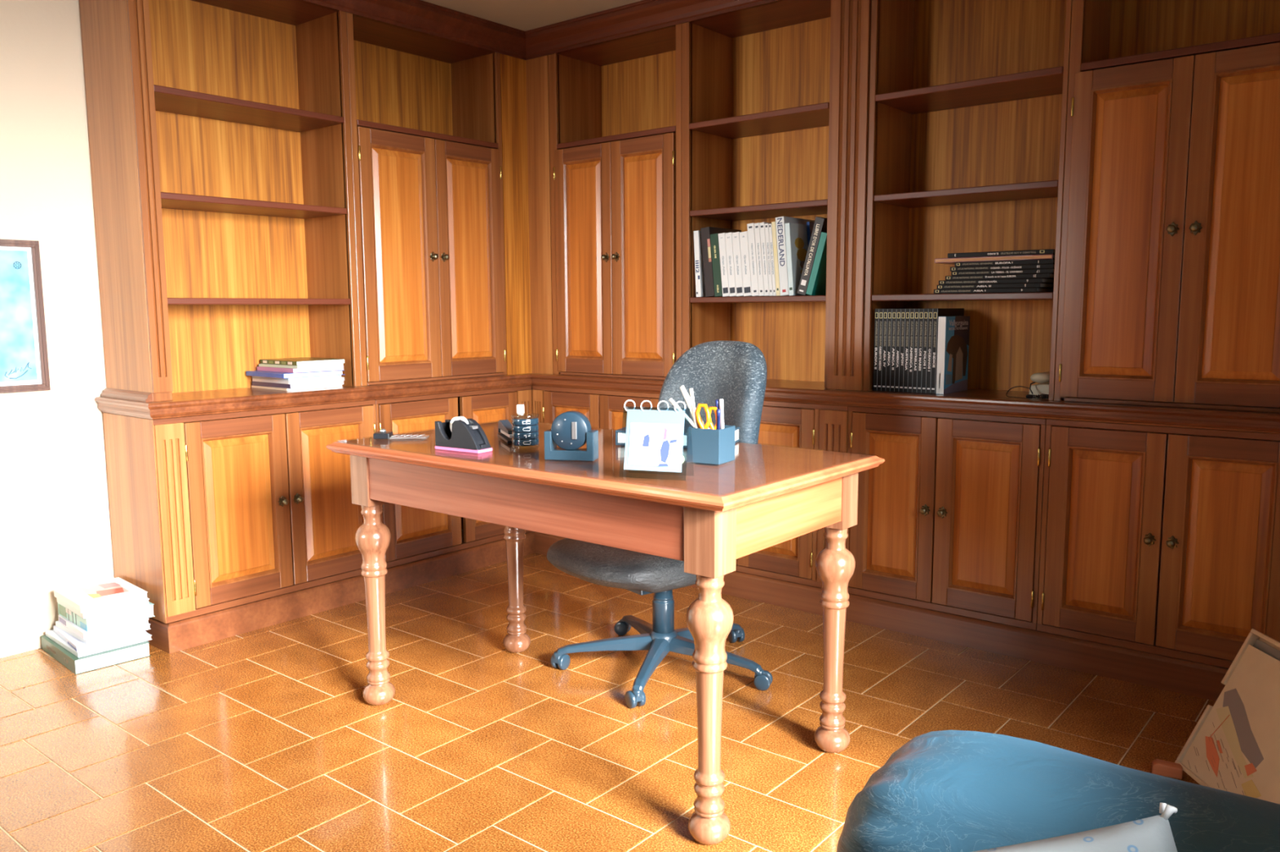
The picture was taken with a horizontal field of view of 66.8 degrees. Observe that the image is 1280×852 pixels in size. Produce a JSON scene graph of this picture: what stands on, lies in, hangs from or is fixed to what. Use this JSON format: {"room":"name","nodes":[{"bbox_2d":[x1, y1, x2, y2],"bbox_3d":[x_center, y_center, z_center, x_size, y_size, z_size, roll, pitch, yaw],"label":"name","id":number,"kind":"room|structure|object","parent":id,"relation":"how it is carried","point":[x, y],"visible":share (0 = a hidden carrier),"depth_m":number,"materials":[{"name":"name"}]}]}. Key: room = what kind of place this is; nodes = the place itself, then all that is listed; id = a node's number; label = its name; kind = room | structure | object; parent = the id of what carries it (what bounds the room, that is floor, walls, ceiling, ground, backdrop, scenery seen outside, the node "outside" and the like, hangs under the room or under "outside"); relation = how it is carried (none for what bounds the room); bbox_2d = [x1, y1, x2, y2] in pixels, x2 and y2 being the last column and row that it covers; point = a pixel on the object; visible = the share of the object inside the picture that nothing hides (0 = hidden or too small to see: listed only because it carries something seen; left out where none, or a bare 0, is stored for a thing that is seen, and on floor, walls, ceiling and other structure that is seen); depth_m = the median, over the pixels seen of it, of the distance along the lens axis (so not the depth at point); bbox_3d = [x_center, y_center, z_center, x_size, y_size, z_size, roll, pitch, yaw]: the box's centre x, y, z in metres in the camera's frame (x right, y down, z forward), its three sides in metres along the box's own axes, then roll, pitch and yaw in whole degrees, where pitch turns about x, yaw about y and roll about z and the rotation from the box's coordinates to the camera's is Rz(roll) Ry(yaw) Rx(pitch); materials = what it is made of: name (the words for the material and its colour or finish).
{"room":"home office","nodes":[
{"label":"home office","id":0,"kind":"room"},
{"bbox_2d":[0,0,533,657],"bbox_3d":[-2.084,-0.411,3.184,0.100,2.342,4.912,5,9,39],"label":"wall","id":1,"kind":"structure","parent":0,"point":[55,525],"depth_m":3.25,"materials":[{"name":"paint"}]},
{"bbox_2d":[0,239,50,393],"bbox_3d":[-2.090,-0.347,3.085,0.022,0.492,0.356,5,9,39],"label":"framed picture","id":2,"kind":"object","parent":1,"relation":"attached to","point":[24,356],"visible":1,"depth_m":3.17,"materials":[{"name":"blue paper"}]},
{"bbox_2d":[0,249,37,382],"bbox_3d":[-2.092,-0.348,3.085,0.001,0.422,0.290,5,9,39],"label":"print","id":3,"kind":"object","parent":2,"relation":"attached to","point":[18,273],"depth_m":3.17,"materials":[{"name":"blue paper"}]},
{"bbox_2d":[100,387,152,402],"bbox_3d":[-1.737,-0.105,3.280,0.346,0.030,0.022,5,9,39],"label":"molding","id":4,"kind":"structure","parent":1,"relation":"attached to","point":[137,396],"depth_m":3.26,"materials":[{"name":"brown wood"}]},
{"bbox_2d":[297,0,782,60],"bbox_3d":[0.015,-1.500,2.769,3.508,0.101,1.802,5,9,39],"label":"crown molding","id":5,"kind":"structure","parent":1,"relation":"attached to","point":[421,16],"depth_m":3.92,"materials":[{"name":"brown wood"}]},
{"bbox_2d":[422,0,641,31],"bbox_3d":[-0.324,-1.459,1.603,4.662,0.100,4.912,5,9,39],"label":"ceiling","id":6,"kind":"structure","parent":0,"point":[522,15],"depth_m":3.93,"materials":[{"name":"beige paint"}]},
{"bbox_2d":[0,553,1216,851],"bbox_3d":[-0.311,0.940,1.894,4.662,0.050,4.912,5,9,39],"label":"floor","id":7,"kind":"structure","parent":0,"point":[268,739],"depth_m":2.64,"materials":[{"name":"tile"}]},
{"bbox_2d":[40,635,151,675],"bbox_3d":[-1.823,0.736,3.248,0.345,0.046,0.226,6,9,43],"label":"book","id":8,"kind":"object","parent":7,"relation":"on","point":[76,665],"visible":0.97,"depth_m":3.14,"materials":[{"name":"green paper"}]},
{"bbox_2d":[44,629,152,657],"bbox_3d":[-1.818,0.703,3.258,0.315,0.015,0.225,6,9,42],"label":"book","id":9,"kind":"object","parent":8,"relation":"on","point":[51,634],"visible":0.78,"depth_m":3.17,"materials":[{"name":"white paper"}]},
{"bbox_2d":[53,626,146,652],"bbox_3d":[-1.808,0.688,3.250,0.208,0.017,0.290,-7,10,-43],"label":"book","id":10,"kind":"object","parent":9,"relation":"on","point":[76,644],"visible":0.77,"depth_m":3.15,"materials":[{"name":"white paper"}]},
{"bbox_2d":[55,620,151,644],"bbox_3d":[-1.803,0.669,3.260,0.280,0.017,0.197,6,9,41],"label":"book","id":11,"kind":"object","parent":10,"relation":"on","point":[58,624],"visible":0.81,"depth_m":3.17,"materials":[{"name":"white paper"}]},
{"bbox_2d":[57,614,149,639],"bbox_3d":[-1.795,0.650,3.249,0.270,0.022,0.198,6,10,44],"label":"book","id":12,"kind":"object","parent":11,"relation":"on","point":[82,633],"visible":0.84,"depth_m":3.16,"materials":[{"name":"white paper"}]},
{"bbox_2d":[57,601,154,631],"bbox_3d":[-1.793,0.616,3.261,0.272,0.042,0.208,6,9,42],"label":"book","id":13,"kind":"object","parent":12,"relation":"on","point":[99,622],"visible":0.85,"depth_m":3.17,"materials":[{"name":"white paper"}]},
{"bbox_2d":[56,597,150,618],"bbox_3d":[-1.799,0.585,3.253,0.265,0.020,0.202,6,9,43],"label":"book","id":14,"kind":"object","parent":13,"relation":"on","point":[144,602],"visible":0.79,"depth_m":3.16,"materials":[{"name":"white paper"}]},
{"bbox_2d":[53,577,148,613],"bbox_3d":[-1.804,0.563,3.248,0.268,0.025,0.204,6,9,43],"label":"book","id":15,"kind":"object","parent":14,"relation":"on","point":[89,597],"visible":1,"depth_m":3.21,"materials":[{"name":"white paper"}]},
{"bbox_2d":[78,582,128,599],"bbox_3d":[-1.786,0.551,3.245,0.195,0.001,0.117,6,9,43],"label":"picture","id":16,"kind":"object","parent":15,"relation":"on","point":[100,591],"depth_m":3.24,"materials":[{"name":"multicoloured"}]},
{"bbox_2d":[102,400,376,623],"bbox_3d":[-1.443,0.266,3.632,0.412,0.684,0.860,5,9,39],"label":"base cabinet","id":17,"kind":"object","parent":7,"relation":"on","point":[209,513],"visible":0.82,"depth_m":3.40,"materials":[{"name":"brown wood"}]},
{"bbox_2d":[94,373,1279,433],"bbox_3d":[0.136,-0.050,3.084,3.508,0.054,2.119,5,9,39],"label":"countertop","id":18,"kind":"structure","parent":17,"relation":"on","point":[971,401],"depth_m":3.33,"materials":[{"name":"brown wood"}]},
{"bbox_2d":[79,0,360,401],"bbox_3d":[-1.478,-0.840,3.510,0.358,1.431,0.800,5,9,39],"label":"bookcase","id":19,"kind":"object","parent":18,"relation":"on","point":[220,131],"visible":0.9,"depth_m":3.58,"materials":[{"name":"brown wood"}]},
{"bbox_2d":[251,384,342,391],"bbox_3d":[-1.326,-0.154,3.755,0.262,0.008,0.232,6,9,40],"label":"magazine","id":20,"kind":"object","parent":18,"relation":"on","point":[340,385],"visible":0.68,"depth_m":3.67,"materials":[{"name":"beige paper"}]},
{"bbox_2d":[251,380,343,388],"bbox_3d":[-1.321,-0.167,3.754,0.262,0.016,0.232,5,9,38],"label":"magazine","id":21,"kind":"object","parent":20,"relation":"on","point":[340,382],"visible":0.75,"depth_m":3.67,"materials":[{"name":"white paper"}]},
{"bbox_2d":[252,377,344,384],"bbox_3d":[-1.319,-0.181,3.752,0.262,0.012,0.236,5,9,40],"label":"magazine","id":22,"kind":"object","parent":21,"relation":"on","point":[301,381],"visible":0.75,"depth_m":3.66,"materials":[{"name":"white paper"}]},
{"bbox_2d":[252,374,341,380],"bbox_3d":[-1.325,-0.193,3.752,0.262,0.010,0.225,5,9,40],"label":"magazine","id":23,"kind":"object","parent":22,"relation":"on","point":[339,375],"visible":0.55,"depth_m":3.67,"materials":[{"name":"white paper"}]},
{"bbox_2d":[245,369,342,378],"bbox_3d":[-1.325,-0.205,3.736,0.274,0.017,0.255,5,9,40],"label":"folder","id":24,"kind":"object","parent":23,"relation":"on","point":[252,373],"visible":0.77,"depth_m":3.65,"materials":[{"name":"white paper"}]},
{"bbox_2d":[256,365,343,373],"bbox_3d":[-1.314,-0.224,3.758,0.262,0.015,0.215,5,9,40],"label":"magazine","id":25,"kind":"object","parent":24,"relation":"on","point":[259,368],"visible":0.77,"depth_m":3.67,"materials":[{"name":"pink paper"}]},
{"bbox_2d":[258,363,343,368],"bbox_3d":[-1.311,-0.237,3.757,0.262,0.010,0.200,5,9,38],"label":"magazine","id":26,"kind":"object","parent":25,"relation":"on","point":[338,364],"visible":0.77,"depth_m":3.68,"materials":[{"name":"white paper"}]},
{"bbox_2d":[260,357,344,365],"bbox_3d":[-1.307,-0.251,3.761,0.262,0.016,0.205,5,9,40],"label":"magazine","id":27,"kind":"object","parent":26,"relation":"on","point":[295,361],"visible":1,"depth_m":3.70,"materials":[{"name":"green paper"}]},
{"bbox_2d":[346,12,506,386],"bbox_3d":[-0.955,-0.914,4.095,0.342,1.431,0.772,5,9,39],"label":"cabinet","id":28,"kind":"object","parent":18,"relation":"on","point":[425,110],"visible":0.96,"depth_m":4.07,"materials":[{"name":"brown wood"}]},
{"bbox_2d":[356,119,497,148],"bbox_3d":[-0.964,-1.203,4.069,0.302,0.022,0.720,5,9,39],"label":"shelf","id":29,"kind":"object","parent":28,"relation":"attached to","point":[362,125],"depth_m":3.94,"materials":[{"name":"brown wood"}]},
{"bbox_2d":[499,53,553,374],"bbox_3d":[-0.504,-0.946,4.337,0.154,1.431,0.170,5,9,39],"label":"panel","id":30,"kind":"object","parent":18,"relation":"on","point":[524,84],"visible":1,"depth_m":4.37,"materials":[{"name":"brown wood"}]},
{"bbox_2d":[547,23,681,379],"bbox_3d":[-0.031,-0.933,4.214,0.728,1.431,0.342,5,9,39],"label":"cabinet","id":31,"kind":"object","parent":18,"relation":"on","point":[615,106],"visible":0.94,"depth_m":4.18,"materials":[{"name":"brown wood"}]},
{"bbox_2d":[556,125,675,149],"bbox_3d":[-0.018,-1.222,4.182,0.654,0.022,0.302,5,9,39],"label":"shelf","id":32,"kind":"object","parent":31,"relation":"attached to","point":[668,131],"depth_m":4.05,"materials":[{"name":"brown wood"}]},
{"bbox_2d":[681,0,833,388],"bbox_3d":[0.521,-0.885,3.787,0.667,1.431,0.311,5,9,39],"label":"bookcase","id":33,"kind":"object","parent":18,"relation":"on","point":[757,82],"visible":0.63,"depth_m":3.89,"materials":[{"name":"brown wood"}]},
{"bbox_2d":[693,230,705,297],"bbox_3d":[0.292,-0.658,3.958,0.037,0.263,0.201,5,9,39],"label":"book","id":34,"kind":"object","parent":33,"relation":"on","point":[699,266],"visible":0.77,"depth_m":3.88,"materials":[{"name":"white paper"}]},
{"bbox_2d":[710,233,723,297],"bbox_3d":[0.366,-0.644,3.905,0.059,0.247,0.211,5,9,39],"label":"book","id":35,"kind":"object","parent":33,"relation":"on","point":[713,237],"visible":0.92,"depth_m":3.82,"materials":[{"name":"green paper"}]},
{"bbox_2d":[700,226,741,297],"bbox_3d":[0.340,-0.662,3.938,0.068,0.275,0.230,5,9,39],"label":"book","id":36,"kind":"object","parent":33,"relation":"on","point":[706,232],"visible":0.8,"depth_m":3.85,"materials":[{"name":"black paper"}]},
{"bbox_2d":[718,232,730,297],"bbox_3d":[0.391,-0.641,3.879,0.054,0.248,0.201,5,9,39],"label":"book","id":37,"kind":"object","parent":33,"relation":"on","point":[722,240],"visible":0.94,"depth_m":3.80,"materials":[{"name":"white paper"}]},
{"bbox_2d":[724,231,736,296],"bbox_3d":[0.415,-0.639,3.859,0.054,0.248,0.201,5,9,39],"label":"book","id":38,"kind":"object","parent":33,"relation":"on","point":[728,236],"visible":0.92,"depth_m":3.78,"materials":[{"name":"white paper"}]},
{"bbox_2d":[731,231,743,296],"bbox_3d":[0.441,-0.637,3.838,0.056,0.248,0.201,5,9,39],"label":"book","id":39,"kind":"object","parent":33,"relation":"on","point":[735,236],"visible":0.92,"depth_m":3.76,"materials":[{"name":"white paper"}]},
{"bbox_2d":[739,231,751,296],"bbox_3d":[0.469,-0.634,3.815,0.060,0.248,0.201,5,9,39],"label":"book","id":40,"kind":"object","parent":33,"relation":"on","point":[744,241],"visible":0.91,"depth_m":3.74,"materials":[{"name":"white paper"}]},
{"bbox_2d":[746,222,759,296],"bbox_3d":[0.498,-0.647,3.796,0.056,0.278,0.211,5,9,39],"label":"book","id":41,"kind":"object","parent":33,"relation":"on","point":[751,235],"visible":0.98,"depth_m":3.71,"materials":[{"name":"white paper"}]},
{"bbox_2d":[754,222,764,296],"bbox_3d":[0.520,-0.644,3.779,0.049,0.277,0.211,5,9,39],"label":"book","id":42,"kind":"object","parent":33,"relation":"on","point":[757,227],"visible":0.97,"depth_m":3.70,"materials":[{"name":"white paper"}]},
{"bbox_2d":[759,222,771,296],"bbox_3d":[0.538,-0.643,3.764,0.046,0.278,0.211,5,9,39],"label":"book","id":43,"kind":"object","parent":33,"relation":"on","point":[762,235],"visible":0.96,"depth_m":3.68,"materials":[{"name":"white paper"}]},
{"bbox_2d":[775,216,814,296],"bbox_3d":[0.607,-0.647,3.726,0.061,0.294,0.241,5,9,39],"label":"book","id":44,"kind":"object","parent":33,"relation":"on","point":[780,221],"visible":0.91,"depth_m":3.63,"materials":[{"name":"white paper"}]},
{"bbox_2d":[784,222,808,295],"bbox_3d":[0.619,-0.630,3.693,0.042,0.269,0.200,5,9,39],"label":"book","id":45,"kind":"object","parent":33,"relation":"on","point":[796,234],"visible":0.56,"depth_m":3.63,"materials":[{"name":"white paper"}]},
{"bbox_2d":[794,237,807,274],"bbox_3d":[0.615,-0.612,3.672,0.002,0.197,0.100,0,5,39],"label":"picture","id":46,"kind":"object","parent":45,"relation":"attached to","point":[802,253],"depth_m":3.66},
{"bbox_2d":[796,216,826,295],"bbox_3d":[0.694,-0.633,3.643,0.109,0.284,0.221,5,9,39],"label":"book","id":47,"kind":"object","parent":33,"relation":"on","point":[820,223],"visible":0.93,"depth_m":3.56,"materials":[{"name":"black paper"}]},
{"bbox_2d":[805,231,826,295],"bbox_3d":[0.714,-0.603,3.631,0.085,0.228,0.220,5,9,39],"label":"book","id":48,"kind":"object","parent":33,"relation":"on","point":[816,286],"visible":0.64,"depth_m":3.56,"materials":[{"name":"teal paper"}]},
{"bbox_2d":[826,0,871,391],"bbox_3d":[0.735,-0.837,3.416,0.134,1.420,0.022,5,9,39],"label":"fluted pilaster","id":49,"kind":"object","parent":18,"relation":"on","point":[851,37],"visible":1,"depth_m":3.41,"materials":[{"name":"brown wood"}]},
{"bbox_2d":[873,308,879,391],"bbox_3d":[0.907,-0.280,3.518,0.016,0.289,0.236,5,9,39],"label":"book","id":50,"kind":"object","parent":18,"relation":"on","point":[877,310],"visible":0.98,"depth_m":3.43,"materials":[{"name":"black paper"}]},
{"bbox_2d":[877,308,883,391],"bbox_3d":[0.920,-0.279,3.508,0.016,0.289,0.236,5,9,39],"label":"book","id":51,"kind":"object","parent":18,"relation":"on","point":[881,310],"visible":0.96,"depth_m":3.42,"materials":[{"name":"black paper"}]},
{"bbox_2d":[881,308,888,391],"bbox_3d":[0.933,-0.278,3.497,0.016,0.289,0.236,5,9,39],"label":"book","id":52,"kind":"object","parent":18,"relation":"on","point":[885,310],"visible":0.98,"depth_m":3.41,"materials":[{"name":"black paper"}]},
{"bbox_2d":[885,308,892,391],"bbox_3d":[0.946,-0.277,3.487,0.016,0.289,0.236,5,9,39],"label":"book","id":53,"kind":"object","parent":18,"relation":"on","point":[890,310],"visible":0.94,"depth_m":3.40,"materials":[{"name":"black paper"}]},
{"bbox_2d":[890,308,897,391],"bbox_3d":[0.958,-0.275,3.477,0.016,0.289,0.236,5,9,39],"label":"book","id":54,"kind":"object","parent":18,"relation":"on","point":[894,310],"visible":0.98,"depth_m":3.39,"materials":[{"name":"black paper"}]},
{"bbox_2d":[894,308,901,391],"bbox_3d":[0.971,-0.274,3.466,0.016,0.289,0.236,5,9,39],"label":"book","id":55,"kind":"object","parent":18,"relation":"on","point":[899,310],"visible":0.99,"depth_m":3.38,"materials":[{"name":"black paper"}]},
{"bbox_2d":[898,308,906,392],"bbox_3d":[0.984,-0.273,3.456,0.016,0.289,0.236,5,9,39],"label":"book","id":56,"kind":"object","parent":18,"relation":"on","point":[903,310],"visible":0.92,"depth_m":3.37,"materials":[{"name":"black paper"}]},
{"bbox_2d":[903,308,910,392],"bbox_3d":[0.996,-0.272,3.446,0.016,0.289,0.236,5,9,39],"label":"book","id":57,"kind":"object","parent":18,"relation":"on","point":[908,310],"visible":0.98,"depth_m":3.35,"materials":[{"name":"black paper"}]},
{"bbox_2d":[907,308,915,392],"bbox_3d":[1.009,-0.271,3.435,0.016,0.289,0.236,5,9,39],"label":"book","id":58,"kind":"object","parent":18,"relation":"on","point":[912,310],"visible":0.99,"depth_m":3.35,"materials":[{"name":"black paper"}]},
{"bbox_2d":[912,308,919,392],"bbox_3d":[1.022,-0.269,3.425,0.016,0.289,0.236,5,9,39],"label":"book","id":59,"kind":"object","parent":18,"relation":"on","point":[917,310],"visible":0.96,"depth_m":3.33,"materials":[{"name":"black paper"}]},
{"bbox_2d":[916,308,924,393],"bbox_3d":[1.034,-0.268,3.415,0.016,0.289,0.236,5,9,39],"label":"book","id":60,"kind":"object","parent":18,"relation":"on","point":[921,310],"visible":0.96,"depth_m":3.32,"materials":[{"name":"black paper"}]},
{"bbox_2d":[921,308,928,393],"bbox_3d":[1.047,-0.267,3.405,0.016,0.289,0.236,5,9,39],"label":"book","id":61,"kind":"object","parent":18,"relation":"on","point":[926,310],"visible":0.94,"depth_m":3.31,"materials":[{"name":"black paper"}]},
{"bbox_2d":[926,308,933,393],"bbox_3d":[1.060,-0.266,3.394,0.016,0.289,0.236,5,9,39],"label":"book","id":62,"kind":"object","parent":18,"relation":"on","point":[931,310],"visible":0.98,"depth_m":3.30,"materials":[{"name":"black paper"}]},
{"bbox_2d":[930,308,964,394],"bbox_3d":[1.073,-0.265,3.384,0.016,0.289,0.236,5,9,39],"label":"book","id":63,"kind":"object","parent":18,"relation":"on","point":[937,313],"visible":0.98,"depth_m":3.30,"materials":[{"name":"black paper"}]},
{"bbox_2d":[936,315,969,394],"bbox_3d":[1.085,-0.248,3.360,0.027,0.262,0.216,5,9,39],"label":"book","id":64,"kind":"object","parent":18,"relation":"on","point":[953,331],"visible":1,"depth_m":3.32,"materials":[{"name":"blue paper"}]},
{"bbox_2d":[862,0,1072,400],"bbox_3d":[1.139,-0.828,3.285,0.652,1.431,0.311,5,9,39],"label":"bookcase","id":65,"kind":"object","parent":18,"relation":"on","point":[967,117],"visible":0.76,"depth_m":3.39,"materials":[{"name":"brown wood"}]},
{"bbox_2d":[933,287,1053,293],"bbox_3d":[1.190,-0.452,3.246,0.335,0.014,0.236,5,9,39],"label":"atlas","id":66,"kind":"object","parent":65,"relation":"on","point":[1027,289],"visible":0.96,"depth_m":3.15,"materials":[{"name":"black paper"}]},
{"bbox_2d":[936,282,1053,288],"bbox_3d":[1.198,-0.465,3.238,0.335,0.014,0.236,5,9,39],"label":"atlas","id":67,"kind":"object","parent":66,"relation":"on","point":[1000,285],"visible":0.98,"depth_m":3.13,"materials":[{"name":"black paper"}]},
{"bbox_2d":[938,278,1053,284],"bbox_3d":[1.203,-0.479,3.233,0.335,0.014,0.236,5,9,39],"label":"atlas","id":68,"kind":"object","parent":67,"relation":"on","point":[1015,280],"visible":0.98,"depth_m":3.13,"materials":[{"name":"black paper"}]},
{"bbox_2d":[945,273,1053,279],"bbox_3d":[1.220,-0.492,3.217,0.335,0.014,0.236,5,9,39],"label":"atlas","id":69,"kind":"object","parent":68,"relation":"on","point":[1026,275],"visible":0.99,"depth_m":3.12,"materials":[{"name":"black paper"}]},
{"bbox_2d":[951,268,1054,275],"bbox_3d":[1.231,-0.505,3.207,0.324,0.014,0.236,5,9,39],"label":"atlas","id":70,"kind":"object","parent":69,"relation":"on","point":[1035,270],"visible":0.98,"depth_m":3.11,"materials":[{"name":"black paper"}]},
{"bbox_2d":[950,263,1054,271],"bbox_3d":[1.229,-0.520,3.206,0.328,0.014,0.236,5,9,39],"label":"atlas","id":71,"kind":"object","parent":70,"relation":"on","point":[1042,265],"visible":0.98,"depth_m":3.11,"materials":[{"name":"black paper"}]},
{"bbox_2d":[954,258,1054,266],"bbox_3d":[1.235,-0.534,3.200,0.313,0.014,0.236,5,9,39],"label":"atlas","id":72,"kind":"object","parent":71,"relation":"on","point":[1048,260],"visible":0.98,"depth_m":3.10,"materials":[{"name":"black paper"}]},
{"bbox_2d":[934,253,1054,264],"bbox_3d":[1.213,-0.552,3.230,0.380,0.015,0.251,5,9,39],"label":"book","id":73,"kind":"object","parent":72,"relation":"on","point":[941,260],"visible":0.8,"depth_m":3.13,"materials":[{"name":"red paper"}]},
{"bbox_2d":[947,248,1055,257],"bbox_3d":[1.224,-0.565,3.204,0.336,0.015,0.236,5,9,39],"label":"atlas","id":74,"kind":"object","parent":73,"relation":"on","point":[1044,251],"visible":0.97,"depth_m":3.11,"materials":[{"name":"black paper"}]},
{"bbox_2d":[1005,371,1049,399],"bbox_3d":[1.309,-0.139,3.198,0.147,0.081,0.267,5,9,39],"label":"telephone","id":75,"kind":"object","parent":18,"relation":"on","point":[1041,390],"visible":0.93,"depth_m":3.13,"materials":[{"name":"beige plastic"}]},
{"bbox_2d":[1053,0,1279,412],"bbox_3d":[1.704,-0.773,2.806,0.832,1.431,0.342,5,9,39],"label":"cabinet","id":76,"kind":"object","parent":18,"relation":"on","point":[1169,288],"visible":1,"depth_m":2.81,"materials":[{"name":"brown wood"}]},
{"bbox_2d":[1080,32,1279,71],"bbox_3d":[1.657,-1.067,2.823,0.628,0.022,0.302,5,9,39],"label":"shelf","id":77,"kind":"object","parent":76,"relation":"attached to","point":[1272,40],"depth_m":2.73,"materials":[{"name":"brown wood"}]},
{"bbox_2d":[375,386,533,568],"bbox_3d":[-0.908,0.182,4.296,0.384,0.684,0.851,5,9,39],"label":"base cabinet","id":78,"kind":"object","parent":7,"relation":"on","point":[416,534],"visible":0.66,"depth_m":4.07,"materials":[{"name":"brown wood"}]},
{"bbox_2d":[532,386,659,430],"bbox_3d":[-0.083,0.166,4.395,0.783,0.684,0.407,5,9,39],"label":"base cabinet","id":79,"kind":"object","parent":7,"relation":"on","point":[604,409],"visible":0.23,"depth_m":4.24,"materials":[{"name":"brown wood"}]},
{"bbox_2d":[325,420,884,845],"bbox_3d":[-0.133,0.440,2.623,1.349,0.766,0.711,5,9,39],"label":"writing desk","id":80,"kind":"object","parent":7,"relation":"on","point":[705,517],"visible":1,"depth_m":2.28,"materials":[{"name":"brown wood"}]},
{"bbox_3d":[-0.135,0.058,2.576,1.309,0.004,0.671,5,9,39],"label":"sheet","id":81,"kind":"object","parent":80,"relation":"on","visible":0},
{"bbox_2d":[373,428,429,439],"bbox_3d":[-0.682,0.021,2.778,0.150,0.027,0.050,0,7,-1],"label":"tray","id":82,"kind":"object","parent":81,"relation":"on","point":[382,434],"visible":1,"depth_m":2.76,"materials":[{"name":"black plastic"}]},
{"bbox_2d":[435,416,492,453],"bbox_3d":[-0.461,0.019,2.527,0.153,0.087,0.054,4,8,33],"label":"tape dispenser","id":83,"kind":"object","parent":81,"relation":"on","point":[460,433],"visible":1,"depth_m":2.51,"materials":[{"name":"black plastic"}]},
{"bbox_2d":[511,413,538,448],"bbox_3d":[-0.302,0.013,2.563,0.073,0.089,0.073,5,9,39],"label":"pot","id":84,"kind":"object","parent":81,"relation":"on","point":[525,429],"visible":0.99,"depth_m":2.54,"materials":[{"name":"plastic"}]},
{"bbox_2d":[543,410,598,461],"bbox_3d":[-0.167,0.023,2.362,0.124,0.117,0.048,1,7,12],"label":"holder","id":85,"kind":"object","parent":81,"relation":"on","point":[571,430],"visible":1,"depth_m":2.34,"materials":[{"name":"blue plastic"}]},
{"bbox_2d":[623,400,685,479],"bbox_3d":[0.036,0.028,2.100,0.150,0.166,0.064,2,7,19],"label":"desk calendar","id":86,"kind":"object","parent":81,"relation":"on","point":[654,439],"visible":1,"depth_m":2.08,"materials":[{"name":"paper"}]},
{"bbox_2d":[628,422,679,466],"bbox_3d":[0.030,0.040,2.083,0.112,0.088,0.019,2,7,19],"label":"picture","id":87,"kind":"object","parent":86,"relation":"attached to","point":[650,444],"depth_m":2.08,"materials":[{"name":"white paper"}]},
{"bbox_2d":[615,424,739,448],"bbox_3d":[0.104,0.026,2.639,0.300,0.040,0.175,2,7,19],"label":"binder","id":88,"kind":"object","parent":81,"relation":"on","point":[620,434],"visible":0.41,"depth_m":2.61,"materials":[{"name":"paper"}]},
{"bbox_2d":[686,424,734,465],"bbox_3d":[0.170,0.043,2.321,0.086,0.083,0.086,4,8,31],"label":"pot","id":89,"kind":"object","parent":81,"relation":"on","point":[704,446],"visible":0.91,"depth_m":2.29,"materials":[{"name":"blue plastic"}]},
{"bbox_2d":[694,403,716,429],"bbox_3d":[0.160,0.013,2.301,0.060,0.133,0.014,2,7,19],"label":"scissors","id":90,"kind":"object","parent":89,"relation":"in","point":[708,411],"visible":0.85,"depth_m":2.29,"materials":[{"name":"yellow plastic"}]},
{"bbox_2d":[546,340,773,709],"bbox_3d":[0.047,0.253,3.064,0.700,1.029,0.671,-3,7,-18],"label":"swivel chair","id":91,"kind":"object","parent":7,"relation":"on","point":[734,372],"visible":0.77,"depth_m":2.98,"materials":[{"name":"grey fabric"}]},
{"bbox_2d":[145,531,1228,701],"bbox_3d":[0.033,0.725,3.043,3.505,0.098,1.734,5,9,39],"label":"plinth","id":92,"kind":"object","parent":7,"relation":"on","point":[1191,678],"visible":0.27,"depth_m":3.37,"materials":[{"name":"brown wood"}]},
{"bbox_2d":[735,400,849,588],"bbox_3d":[0.536,0.223,3.892,0.813,0.684,0.407,5,9,39],"label":"base cabinet","id":93,"kind":"object","parent":7,"relation":"on","point":[819,427],"visible":0.22,"depth_m":3.63,"materials":[{"name":"brown wood"}]},
{"bbox_2d":[845,406,1046,630],"bbox_3d":[1.116,0.277,3.422,0.679,0.684,0.407,5,9,39],"label":"base cabinet","id":94,"kind":"object","parent":7,"relation":"on","point":[949,522],"visible":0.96,"depth_m":3.26,"materials":[{"name":"brown wood"}]},
{"bbox_2d":[836,730,1279,851],"bbox_3d":[0.382,0.576,0.499,0.800,1.000,0.978,4,8,33],"label":"sofa","id":95,"kind":"object","parent":7,"relation":"on","point":[943,791],"visible":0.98,"depth_m":0.82,"materials":[{"name":"leather"}]},
{"bbox_2d":[973,803,1177,851],"bbox_3d":[0.131,0.464,0.528,0.509,0.390,0.367,1,7,10],"label":"cushion","id":96,"kind":"object","parent":95,"relation":"on","point":[1151,834],"visible":1,"depth_m":0.64,"materials":[{"name":"fabric"}]},
{"bbox_2d":[1036,418,1279,668],"bbox_3d":[1.706,0.331,2.943,0.842,0.684,0.407,5,9,39],"label":"base cabinet","id":97,"kind":"object","parent":7,"relation":"on","point":[1161,540],"visible":0.92,"depth_m":2.86,"materials":[{"name":"brown wood"}]},
{"bbox_2d":[1151,759,1182,779],"bbox_3d":[1.282,0.834,2.362,0.065,0.030,0.030,3,8,27],"label":"wedge","id":98,"kind":"object","parent":7,"relation":"on","point":[1159,767],"visible":0.95,"depth_m":2.35,"materials":[{"name":"brown wood"}]},
{"bbox_2d":[1174,628,1279,804],"bbox_3d":[1.440,0.705,2.062,0.265,0.366,0.601,0,7,0],"label":"cardboard box","id":99,"kind":"object","parent":7,"relation":"on","point":[1233,747],"visible":0.94,"depth_m":2.25,"materials":[{"name":"brown cardboard"}]},
{"bbox_2d":[1187,688,1263,798],"bbox_3d":[1.369,0.735,2.220,0.099,0.199,0.254,0,7,0],"label":"painting","id":100,"kind":"object","parent":99,"relation":"attached to","point":[1225,747],"depth_m":2.25,"materials":[{"name":"grey cardboard"}]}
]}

